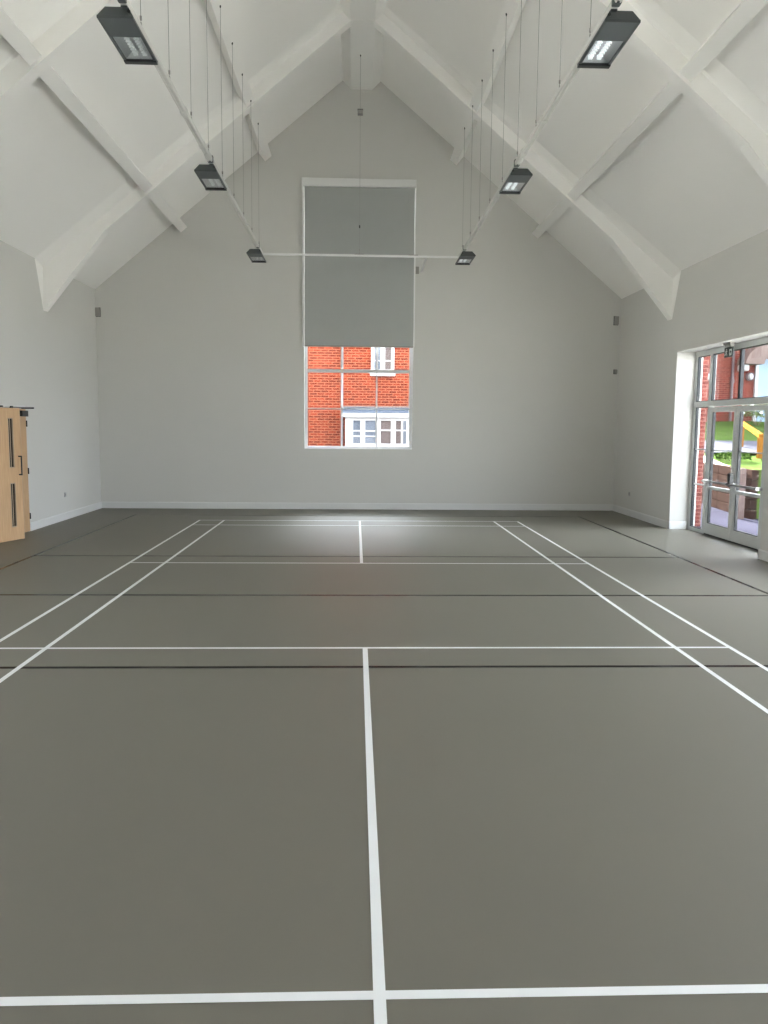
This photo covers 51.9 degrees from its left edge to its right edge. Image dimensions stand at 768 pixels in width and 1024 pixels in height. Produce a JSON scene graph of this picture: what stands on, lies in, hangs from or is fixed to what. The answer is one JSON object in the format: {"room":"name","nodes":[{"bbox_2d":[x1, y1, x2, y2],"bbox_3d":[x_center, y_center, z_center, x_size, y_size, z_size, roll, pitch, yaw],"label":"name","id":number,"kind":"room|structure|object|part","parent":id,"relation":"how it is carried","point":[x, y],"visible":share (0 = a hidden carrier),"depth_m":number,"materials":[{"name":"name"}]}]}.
{"room":"sports hall","nodes":[
{"label":"sports hall","id":0,"kind":"room"},
{"bbox_2d":[0,240,100,522],"bbox_3d":[-5.964,-1.282,7.617,0.470,4.802,19.050,0,6,-2],"label":"wall","id":1,"kind":"structure","parent":0,"point":[48,360],"depth_m":14.17,"materials":[{"name":"white paint"}]},
{"bbox_2d":[0,405,33,542],"bbox_3d":[-5.831,-0.620,12.264,0.538,2.082,1.730,0,6,-2],"label":"door","id":2,"kind":"structure","parent":1,"relation":"in","point":[15,515],"depth_m":12.06,"materials":[{"name":"beige wood"}]},
{"bbox_3d":[-5.677,-1.049,11.982,0.015,0.755,0.105,2,7,17],"label":"vision panel","id":3,"kind":"part","parent":2,"relation":"part of","materials":[{"name":"clear glass"}]},
{"bbox_3d":[-5.686,-0.107,12.084,0.015,0.680,0.105,2,7,17],"label":"vision panel","id":4,"kind":"part","parent":2,"relation":"part of","materials":[{"name":"clear glass"}]},
{"bbox_3d":[-5.994,-0.620,12.258,0.212,2.082,1.730,0,6,-2],"label":"frame","id":5,"kind":"part","parent":2,"relation":"part of","materials":[{"name":"white paint"}]},
{"bbox_3d":[-5.587,-0.716,12.140,0.060,0.301,0.022,2,7,17],"label":"handle","id":6,"kind":"part","parent":2,"relation":"part of","materials":[{"name":"black metal"}]},
{"bbox_3d":[-5.775,-1.669,12.591,0.231,0.040,0.365,1,6,8],"label":"closer arm","id":7,"kind":"part","parent":2,"relation":"part of","materials":[{"name":"black metal"}]},
{"bbox_3d":[-5.907,-0.644,12.681,0.044,2.015,0.812,0,6,-2],"label":"panel","id":8,"kind":"part","parent":2,"relation":"part of","materials":[{"name":"brown wood"}]},
{"bbox_2d":[30,502,101,530],"bbox_3d":[-5.738,0.841,7.827,0.018,0.140,18.390,0,6,-2],"label":"baseboard","id":9,"kind":"structure","parent":1,"relation":"attached to","point":[44,522],"depth_m":14.72,"materials":[{"name":"white paint"}]},
{"bbox_2d":[95,81,621,503],"bbox_3d":[-0.483,-4.559,16.861,12.060,9.414,0.360,0,6,-2],"label":"wall","id":10,"kind":"structure","parent":0,"point":[201,352],"depth_m":16.80,"materials":[{"name":"white paint"}]},
{"bbox_2d":[95,307,100,316],"bbox_3d":[-5.981,-4.178,16.488,0.100,0.190,0.075,0,6,-2],"label":"wall sensor","id":11,"kind":"object","parent":10,"relation":"attached to","point":[97,309],"visible":1,"depth_m":16.46,"materials":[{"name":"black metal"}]},
{"bbox_2d":[102,502,612,510],"bbox_3d":[-0.516,-0.128,17.154,11.120,0.140,0.018,0,6,-2],"label":"baseboard","id":12,"kind":"structure","parent":10,"relation":"attached to","point":[189,505],"depth_m":17.15,"materials":[{"name":"white paint"}]},
{"bbox_2d":[304,347,412,449],"bbox_3d":[-0.532,-4.137,16.836,2.325,5.588,0.218,0,6,-2],"label":"window","id":13,"kind":"structure","parent":10,"relation":"in","point":[410,371],"depth_m":17.06,"materials":[{"name":"white metal"}]},
{"bbox_3d":[-0.556,-1.366,17.108,2.321,0.012,0.158,0,6,-2],"label":"sill","id":14,"kind":"part","parent":13,"relation":"part of","materials":[{"name":"white paint"}]},
{"bbox_2d":[302,177,416,347],"bbox_3d":[-0.527,-5.196,16.554,2.375,3.423,0.110,0,6,-2],"label":"roller blind","id":15,"kind":"object","parent":10,"relation":"attached to","point":[347,301],"visible":1,"depth_m":16.55,"materials":[{"name":"grey fabric"}]},
{"bbox_2d":[416,255,427,273],"bbox_3d":[0.764,-5.016,15.914,0.140,0.150,1.512,0,6,-2],"label":"stay","id":16,"kind":"object","parent":10,"relation":"attached to","point":[425,259],"visible":1,"depth_m":16.30,"materials":[{"name":"white paint"}]},
{"bbox_3d":[0.801,-4.991,15.918,0.040,0.036,1.513,0,6,-1],"label":"arm","id":17,"kind":"part","parent":16,"relation":"part of","materials":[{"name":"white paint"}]},
{"bbox_2d":[613,316,618,324],"bbox_3d":[4.972,-4.094,16.888,0.100,0.190,0.075,0,6,-2],"label":"wall sensor","id":18,"kind":"object","parent":10,"relation":"attached to","point":[616,318],"visible":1,"depth_m":16.86,"materials":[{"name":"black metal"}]},
{"bbox_2d":[0,508,767,1023],"bbox_3d":[-0.197,1.036,8.046,12.010,0.202,18.990,0,6,-2],"label":"floor","id":19,"kind":"structure","parent":0,"point":[258,766],"depth_m":4.16,"materials":[{"name":"grey plastic"}]},
{"bbox_2d":[0,0,767,298],"bbox_3d":[-0.152,-5.712,7.311,12.500,5.389,19.390,0,6,-2],"label":"ceiling","id":20,"kind":"structure","parent":0,"point":[682,183],"depth_m":11.88,"materials":[{"name":"white paint"}]},
{"bbox_2d":[0,6,186,231],"bbox_3d":[-3.917,-4.973,7.257,0.311,0.325,18.390,0,6,-2],"label":"beam","id":21,"kind":"structure","parent":20,"relation":"attached to","point":[9,30],"depth_m":10.22,"materials":[{"name":"white paint"}]},
{"bbox_2d":[117,0,262,253],"bbox_3d":[-2.049,-4.054,6.971,0.088,0.098,16.290,0,6,-2],"label":"lighting trunking","id":22,"kind":"object","parent":20,"relation":"hanging from","point":[160,68],"visible":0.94,"depth_m":8.40,"materials":[{"name":"grey"}]},
{"bbox_2d":[97,5,157,64],"bbox_3d":[-2.108,-3.924,6.518,0.284,0.098,0.801,0,6,-2],"label":"floodlight","id":23,"kind":"object","parent":22,"relation":"attached to","point":[119,23],"visible":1,"depth_m":6.43,"materials":[{"name":"black metal"}]},
{"bbox_3d":[-2.122,-3.926,6.891,0.280,0.020,0.058,0,6,-2],"label":"trim","id":24,"kind":"part","parent":23,"relation":"part of","materials":[{"name":"black metal"}]},
{"bbox_2d":[194,164,226,190],"bbox_3d":[-2.241,-4.329,10.224,0.284,0.098,0.801,0,6,-2],"label":"floodlight","id":25,"kind":"object","parent":22,"relation":"attached to","point":[208,175],"visible":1,"depth_m":10.10,"materials":[{"name":"black metal"}]},
{"bbox_3d":[-2.254,-4.330,10.597,0.280,0.020,0.058,0,6,-2],"label":"trim","id":26,"kind":"part","parent":25,"relation":"part of","materials":[{"name":"black metal"}]},
{"bbox_2d":[246,249,265,262],"bbox_3d":[-2.408,-4.842,14.923,0.284,0.098,0.801,0,6,-2],"label":"floodlight","id":27,"kind":"object","parent":22,"relation":"attached to","point":[255,255],"visible":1,"depth_m":14.81,"materials":[{"name":"black metal"}]},
{"bbox_2d":[263,253,458,257],"bbox_3d":[-0.438,-4.909,15.104,3.740,0.048,0.040,0,6,-2],"label":"lighting trunking","id":28,"kind":"object","parent":22,"relation":"attached to","point":[286,254],"visible":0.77,"depth_m":15.09,"materials":[{"name":"white metal"}]},
{"bbox_2d":[203,0,271,160],"bbox_3d":[-2.149,-6.409,7.163,0.311,0.325,18.390,0,6,-2],"label":"beam","id":29,"kind":"structure","parent":20,"relation":"attached to","point":[227,37],"depth_m":12.15,"materials":[{"name":"white paint"}]},
{"bbox_2d":[140,0,141,24],"bbox_3d":[-2.021,-5.134,6.489,0.022,2.203,0.037,0,6,-2],"label":"wire","id":30,"kind":"object","parent":29,"relation":"hanging from","point":[140,0],"visible":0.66,"depth_m":6.58,"materials":[{"name":"grey metal"}]},
{"bbox_2d":[168,15,169,76],"bbox_3d":[-2.057,-5.244,7.497,0.022,2.203,0.037,0,6,-2],"label":"wire","id":31,"kind":"object","parent":29,"relation":"hanging from","point":[168,15],"visible":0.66,"depth_m":7.56,"materials":[{"name":"grey metal"}]},
{"bbox_2d":[189,0,191,117],"bbox_3d":[-2.093,-5.354,8.506,0.022,2.203,0.037,0,6,-2],"label":"wire","id":32,"kind":"object","parent":29,"relation":"hanging from","point":[189,0],"visible":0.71,"depth_m":8.55,"materials":[{"name":"grey metal"}]},
{"bbox_2d":[206,0,208,149],"bbox_3d":[-2.129,-5.464,9.514,0.022,2.203,0.037,0,6,-2],"label":"wire","id":33,"kind":"object","parent":29,"relation":"hanging from","point":[206,0],"visible":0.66,"depth_m":9.52,"materials":[{"name":"grey metal"}]},
{"bbox_2d":[220,5,222,175],"bbox_3d":[-2.165,-5.574,10.523,0.022,2.203,0.037,0,6,-2],"label":"wire","id":34,"kind":"object","parent":29,"relation":"hanging from","point":[220,5],"visible":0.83,"depth_m":10.51,"materials":[{"name":"grey metal"}]},
{"bbox_2d":[232,42,234,198],"bbox_3d":[-2.201,-5.684,11.531,0.022,2.203,0.037,0,6,-2],"label":"wire","id":35,"kind":"object","parent":29,"relation":"hanging from","point":[232,42],"visible":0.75,"depth_m":11.54,"materials":[{"name":"grey metal"}]},
{"bbox_2d":[242,74,243,215],"bbox_3d":[-2.237,-5.794,12.539,0.022,2.203,0.037,0,6,-2],"label":"wire","id":36,"kind":"object","parent":29,"relation":"hanging from","point":[242,74],"visible":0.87,"depth_m":12.58,"materials":[{"name":"grey metal"}]},
{"bbox_2d":[250,100,252,229],"bbox_3d":[-2.273,-5.904,13.548,0.022,2.203,0.037,0,6,-2],"label":"wire","id":37,"kind":"object","parent":29,"relation":"hanging from","point":[250,100],"visible":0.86,"depth_m":13.55,"materials":[{"name":"grey metal"}]},
{"bbox_2d":[258,123,259,243],"bbox_3d":[-2.309,-6.014,14.556,0.022,2.203,0.037,0,6,-2],"label":"wire","id":38,"kind":"object","parent":29,"relation":"hanging from","point":[258,123],"visible":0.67,"depth_m":14.51,"materials":[{"name":"black metal"}]},
{"bbox_2d":[35,5,680,319],"bbox_3d":[-0.364,-6.188,13.781,11.120,5.407,0.800,0,6,-2],"label":"ceiling beam","id":39,"kind":"structure","parent":20,"relation":"attached to","point":[61,261],"depth_m":13.64,"materials":[{"name":"white paint"}]},
{"bbox_2d":[340,0,385,89],"bbox_3d":[-0.134,-7.773,7.087,0.800,0.181,18.390,0,6,-2],"label":"ridge beam","id":40,"kind":"structure","parent":20,"relation":"attached to","point":[365,41],"depth_m":14.47,"materials":[{"name":"white paint"}]},
{"bbox_2d":[359,55,360,253],"bbox_3d":[-0.452,-6.717,14.912,0.024,3.616,0.038,0,6,-2],"label":"wire","id":41,"kind":"object","parent":40,"relation":"hanging from","point":[360,55],"visible":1,"depth_m":14.77,"materials":[{"name":"black metal"}]},
{"bbox_2d":[358,109,362,115],"bbox_3d":[-0.445,-7.503,14.820,0.104,0.100,0.094,0,6,-2],"label":"junction box","id":42,"kind":"object","parent":41,"relation":"attached to","point":[360,111],"visible":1,"depth_m":14.78,"materials":[{"name":"grey plastic"}]},
{"bbox_2d":[0,0,767,187],"bbox_3d":[-0.192,-5.663,8.970,11.120,5.407,0.800,0,6,-2],"label":"ceiling beam","id":43,"kind":"structure","parent":20,"relation":"attached to","point":[57,26],"depth_m":8.97,"materials":[{"name":"white paint"}]},
{"bbox_2d":[450,0,525,164],"bbox_3d":[1.857,-6.389,7.309,0.311,0.325,18.390,0,6,-2],"label":"beam","id":44,"kind":"structure","parent":20,"relation":"attached to","point":[506,26],"depth_m":12.10,"materials":[{"name":"white paint"}]},
{"bbox_2d":[462,127,464,247],"bbox_3d":[1.478,-5.996,14.693,0.022,2.203,0.037,0,6,-2],"label":"wire","id":45,"kind":"object","parent":44,"relation":"hanging from","point":[464,127],"visible":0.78,"depth_m":14.68,"materials":[{"name":"grey metal"}]},
{"bbox_2d":[470,105,472,233],"bbox_3d":[1.514,-5.886,13.685,0.022,2.203,0.037,0,6,-2],"label":"wire","id":46,"kind":"object","parent":44,"relation":"hanging from","point":[472,105],"visible":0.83,"depth_m":13.67,"materials":[{"name":"grey metal"}]},
{"bbox_2d":[479,80,482,218],"bbox_3d":[1.550,-5.776,12.677,0.022,2.203,0.037,0,6,-2],"label":"wire","id":47,"kind":"object","parent":44,"relation":"hanging from","point":[482,80],"visible":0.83,"depth_m":12.68,"materials":[{"name":"grey metal"}]},
{"bbox_2d":[489,49,493,202],"bbox_3d":[1.586,-5.665,11.668,0.022,2.203,0.037,0,6,-2],"label":"wire","id":48,"kind":"object","parent":44,"relation":"hanging from","point":[492,49],"visible":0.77,"depth_m":11.65,"materials":[{"name":"grey metal"}]},
{"bbox_2d":[502,13,506,181],"bbox_3d":[1.622,-5.555,10.660,0.022,2.203,0.037,0,6,-2],"label":"wire","id":49,"kind":"object","parent":44,"relation":"hanging from","point":[506,13],"visible":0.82,"depth_m":10.65,"materials":[{"name":"grey metal"}]},
{"bbox_2d":[517,0,521,155],"bbox_3d":[1.658,-5.445,9.651,0.022,2.203,0.037,0,6,-2],"label":"wire","id":50,"kind":"object","parent":44,"relation":"hanging from","point":[521,0],"visible":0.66,"depth_m":9.66,"materials":[{"name":"grey metal"}]},
{"bbox_2d":[535,0,539,122],"bbox_3d":[1.694,-5.335,8.643,0.022,2.203,0.037,0,6,-2],"label":"wire","id":51,"kind":"object","parent":44,"relation":"hanging from","point":[539,0],"visible":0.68,"depth_m":8.69,"materials":[{"name":"grey metal"}]},
{"bbox_2d":[559,0,562,86],"bbox_3d":[1.730,-5.225,7.635,0.022,2.203,0.037,0,6,-2],"label":"wire","id":52,"kind":"object","parent":44,"relation":"hanging from","point":[562,0],"visible":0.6,"depth_m":7.71,"materials":[{"name":"grey metal"}]},
{"bbox_2d":[589,0,591,36],"bbox_3d":[1.766,-5.115,6.626,0.022,2.203,0.037,0,6,-2],"label":"wire","id":53,"kind":"object","parent":44,"relation":"hanging from","point":[591,0],"visible":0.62,"depth_m":6.72,"materials":[{"name":"grey metal"}]},
{"bbox_2d":[458,0,622,255],"bbox_3d":[1.748,-4.035,7.109,0.088,0.098,16.290,0,6,-2],"label":"lighting trunking","id":54,"kind":"object","parent":20,"relation":"hanging from","point":[614,4],"visible":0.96,"depth_m":8.30,"materials":[{"name":"grey metal"}]},
{"bbox_2d":[455,251,475,264],"bbox_3d":[1.543,-4.811,14.966,0.284,0.098,0.801,0,6,-2],"label":"floodlight","id":55,"kind":"object","parent":54,"relation":"attached to","point":[466,257],"visible":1,"depth_m":14.82,"materials":[{"name":"black metal"}]},
{"bbox_3d":[1.542,-4.783,14.976,0.284,0.028,0.779,0,6,-2],"label":"frame","id":56,"kind":"part","parent":55,"relation":"part of","materials":[{"name":"black metal"}]},
{"bbox_2d":[499,167,532,193],"bbox_3d":[1.710,-4.298,10.267,0.284,0.098,0.801,0,6,-2],"label":"floodlight","id":57,"kind":"object","parent":54,"relation":"attached to","point":[518,178],"visible":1,"depth_m":10.15,"materials":[{"name":"black metal"}]},
{"bbox_3d":[1.697,-4.300,10.641,0.280,0.020,0.058,0,6,-2],"label":"trim","id":58,"kind":"part","parent":57,"relation":"part of","materials":[{"name":"black metal"}]},
{"bbox_2d":[577,9,640,68],"bbox_3d":[1.844,-3.889,6.512,0.284,0.098,0.801,0,6,-2],"label":"floodlight","id":59,"kind":"object","parent":54,"relation":"attached to","point":[616,29],"visible":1,"depth_m":6.42,"materials":[{"name":"black metal"}]},
{"bbox_3d":[1.831,-3.890,6.885,0.280,0.020,0.058,0,6,-2],"label":"trim","id":60,"kind":"part","parent":59,"relation":"part of","materials":[{"name":"black metal"}]},
{"bbox_2d":[532,0,767,237],"bbox_3d":[3.600,-4.935,7.529,0.311,0.325,18.390,0,6,-2],"label":"beam","id":61,"kind":"structure","parent":20,"relation":"attached to","point":[746,10],"depth_m":9.70,"materials":[{"name":"white paint"}]},
{"bbox_2d":[613,229,767,550],"bbox_3d":[5.618,-1.208,8.038,0.470,4.769,19.050,0,6,-2],"label":"wall","id":62,"kind":"structure","parent":0,"point":[721,298],"depth_m":14.20,"materials":[{"name":"white paint"}]},
{"bbox_2d":[613,504,767,561],"bbox_3d":[5.517,0.897,8.234,0.338,0.140,18.390,0,6,-2],"label":"baseboard","id":63,"kind":"structure","parent":62,"relation":"attached to","point":[762,554],"depth_m":14.72,"materials":[{"name":"white paint"}]},
{"bbox_2d":[687,337,767,550],"bbox_3d":[5.556,-1.083,12.519,0.189,3.156,3.230,0,6,-2],"label":"door","id":64,"kind":"structure","parent":62,"relation":"in","point":[730,533],"depth_m":12.76,"materials":[{"name":"glass"},{"name":"light grey painted metal"},{"name":"black rubber"}]},
{"bbox_3d":[5.567,-0.374,13.079,0.070,0.050,0.780,0,6,-2],"label":"rail","id":65,"kind":"part","parent":64,"relation":"part of","materials":[{"name":"silver metal"}]},
{"bbox_3d":[5.502,-0.498,12.524,0.070,0.215,0.045,0,6,-2],"label":"handle","id":66,"kind":"part","parent":64,"relation":"part of","materials":[{"name":"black metal"}]},
{"bbox_3d":[5.601,-0.270,12.127,0.070,0.050,0.780,0,6,-2],"label":"rail","id":67,"kind":"part","parent":64,"relation":"part of","materials":[{"name":"silver metal"}]},
{"bbox_2d":[723,342,735,357],"bbox_3d":[5.403,-2.539,12.365,0.090,0.225,0.270,0,6,-2],"label":"exit sign","id":68,"kind":"object","parent":62,"relation":"attached to","point":[729,351],"visible":1,"depth_m":12.32,"materials":[{"name":"black"}]},
{"bbox_3d":[5.403,-2.504,12.368,0.024,0.155,0.270,0,6,-2],"label":"sign panel","id":69,"kind":"part","parent":68,"relation":"part of","materials":[{"name":"black"}]},
{"bbox_2d":[695,356,708,525],"bbox_3d":[5.830,-2.023,15.028,0.450,4.620,0.400,0,6,-2],"label":"brick pillar","id":70,"kind":"structure","parent":0,"point":[705,359],"depth_m":14.91,"materials":[{"name":"red brick"}]},
{"label":"outside","id":71,"kind":"structure","parent":0,"visible":0},
{"bbox_2d":[704,421,763,518],"bbox_3d":[19.219,-2.124,27.775,23.768,2.320,22.300,0,6,-2],"label":"terrain","id":72,"kind":"structure","parent":71,"point":[723,429],"depth_m":26.18,"materials":[{"name":"green plant"}]},
{"bbox_2d":[704,440,756,451],"bbox_3d":[16.868,-1.879,23.138,16.800,0.252,4.200,0,6,-2],"label":"path","id":73,"kind":"structure","parent":72,"relation":"on","point":[749,446],"depth_m":22.79,"materials":[{"name":"grey concrete"}]},
{"bbox_2d":[714,450,751,460],"bbox_3d":[8.360,-1.294,18.965,0.850,0.386,1.048,0,6,-2],"label":"leafy shrub","id":74,"kind":"object","parent":72,"relation":"on","point":[718,455],"visible":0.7,"depth_m":18.82,"materials":[{"name":"green plant"}]},
{"bbox_2d":[706,345,767,421],"bbox_3d":[16.440,-8.123,33.035,13.800,9.100,7.150,0,6,-2],"label":"brick building","id":75,"kind":"structure","parent":72,"relation":"on","point":[756,358],"depth_m":30.39,"materials":[{"name":"red brick"}]},
{"bbox_2d":[745,372,754,380],"bbox_3d":[14.082,-5.205,30.338,0.340,0.340,0.155,0,6,-2],"label":"wall lamp","id":76,"kind":"object","parent":75,"relation":"attached to","point":[749,376],"visible":1,"depth_m":30.32,"materials":[{"name":"grey"}]},
{"bbox_3d":[14.082,-5.203,30.325,0.224,0.250,0.130,0,6,-2],"label":"globe","id":77,"kind":"part","parent":76,"relation":"part of","materials":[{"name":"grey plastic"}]},
{"bbox_2d":[737,345,767,364],"bbox_3d":[15.018,-6.046,30.015,2.900,0.899,0.800,0,6,-2],"label":"hood","id":78,"kind":"object","parent":75,"relation":"attached to","point":[758,355],"depth_m":29.61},
{"bbox_3d":[14.999,-4.615,30.498,1.470,2.250,0.150,0,6,-2],"label":"porch frame","id":79,"kind":"part","parent":75,"relation":"part of","materials":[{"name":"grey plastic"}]},
{"bbox_2d":[742,421,763,458],"bbox_3d":[9.787,-1.474,21.168,0.147,1.930,3.413,2,6,16],"label":"handrail","id":80,"kind":"object","parent":72,"relation":"on","point":[751,429],"visible":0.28,"depth_m":19.64,"materials":[{"name":"yellow wood"}]},
{"bbox_3d":[10.251,-2.101,22.676,0.120,0.860,0.120,0,6,-2],"label":"post","id":81,"kind":"part","parent":80,"relation":"part of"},
{"bbox_3d":[9.794,-2.219,21.087,0.100,0.430,3.267,2,6,16],"label":"rail","id":82,"kind":"part","parent":80,"relation":"part of","materials":[{"name":"yellow wood"}]},
{"bbox_3d":[9.326,-1.094,19.633,0.120,1.500,0.120,0,6,-2],"label":"newel post","id":83,"kind":"part","parent":80,"relation":"part of","materials":[{"name":"orange wood"}]},
{"bbox_2d":[741,404,767,424],"bbox_3d":[13.797,-3.644,29.170,1.609,1.098,1.276,0,6,-2],"label":"flowering shrub","id":84,"kind":"object","parent":72,"relation":"on","point":[757,413],"visible":0.27,"depth_m":29.00,"materials":[{"name":"green plant"}]},
{"bbox_3d":[13.840,-3.426,29.203,0.689,0.660,0.581,0,6,-2],"label":"stem","id":85,"kind":"part","parent":84,"relation":"part of","materials":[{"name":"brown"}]},
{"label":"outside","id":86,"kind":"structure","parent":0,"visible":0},
{"bbox_2d":[704,456,727,465],"bbox_3d":[9.234,-0.400,23.732,100.000,0.430,110.000,0,6,-2],"label":"ground","id":87,"kind":"structure","parent":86,"point":[714,461],"depth_m":44.44,"materials":[{"name":"concrete"}]},
{"bbox_2d":[308,347,409,446],"bbox_3d":[-1.331,-5.202,26.001,13.600,8.500,6.500,0,6,-2],"label":"brick house","id":88,"kind":"structure","parent":87,"relation":"on","point":[324,389],"depth_m":23.46,"materials":[{"name":"red brick"}]},
{"bbox_3d":[-0.802,-2.354,23.216,0.215,0.670,0.010,0,6,-2],"label":"pane","id":89,"kind":"part","parent":88,"relation":"part of","materials":[{"name":"clear glass"}]},
{"bbox_3d":[-0.395,-2.352,23.230,0.320,0.670,0.010,0,6,-2],"label":"pane","id":90,"kind":"part","parent":88,"relation":"part of","materials":[{"name":"clear glass"}]},
{"bbox_3d":[-0.250,-4.569,23.416,0.080,0.680,0.010,0,6,-2],"label":"pane","id":91,"kind":"part","parent":88,"relation":"part of","materials":[{"name":"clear glass"}]},
{"bbox_3d":[-0.131,-2.856,23.331,2.170,0.115,0.600,0,6,-2],"label":"bay cornice","id":92,"kind":"part","parent":88,"relation":"part of","materials":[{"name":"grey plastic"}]},
{"bbox_3d":[-0.141,-4.568,23.420,0.070,0.680,0.010,0,6,-2],"label":"pane","id":93,"kind":"part","parent":88,"relation":"part of","materials":[{"name":"clear glass"}]},
{"bbox_3d":[-0.040,-4.094,23.410,0.745,0.120,0.100,0,6,-2],"label":"sill","id":94,"kind":"part","parent":88,"relation":"part of","materials":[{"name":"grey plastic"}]},
{"bbox_3d":[0.050,-2.350,23.247,0.300,0.670,0.010,0,6,-2],"label":"pane","id":95,"kind":"part","parent":88,"relation":"part of","materials":[{"name":"grey"}]},
{"bbox_3d":[0.119,-4.567,23.430,0.180,0.680,0.010,0,6,-2],"label":"pane","id":96,"kind":"part","parent":88,"relation":"part of","materials":[{"name":"grey glass"}]},
{"bbox_3d":[0.422,-2.348,23.260,0.155,0.670,0.010,0,6,-2],"label":"pane","id":97,"kind":"part","parent":88,"relation":"part of","materials":[{"name":"grey"}]},
{"bbox_3d":[0.605,-2.347,23.267,0.100,0.670,0.010,0,6,-2],"label":"pane","id":98,"kind":"part","parent":88,"relation":"part of","materials":[{"name":"clear glass"}]},
{"bbox_2d":[696,503,758,534],"bbox_3d":[7.428,-0.905,26.128,4.440,0.025,29.000,0,6,-2],"label":"path","id":99,"kind":"structure","parent":87,"relation":"on","point":[719,517],"depth_m":15.88,"materials":[{"name":"concrete"}]},
{"bbox_2d":[702,462,758,518],"bbox_3d":[7.838,-0.596,18.547,0.210,1.018,4.595,1,6,6],"label":"wall","id":100,"kind":"structure","parent":99,"relation":"on","point":[719,500],"depth_m":17.79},
{"bbox_2d":[738,468,746,518],"bbox_3d":[7.400,-0.383,16.354,0.120,1.060,0.120,1,6,6],"label":"timber post","id":101,"kind":"object","parent":99,"relation":"on","point":[741,504],"visible":0.64,"depth_m":16.30,"materials":[{"name":"wood"}]}
]}

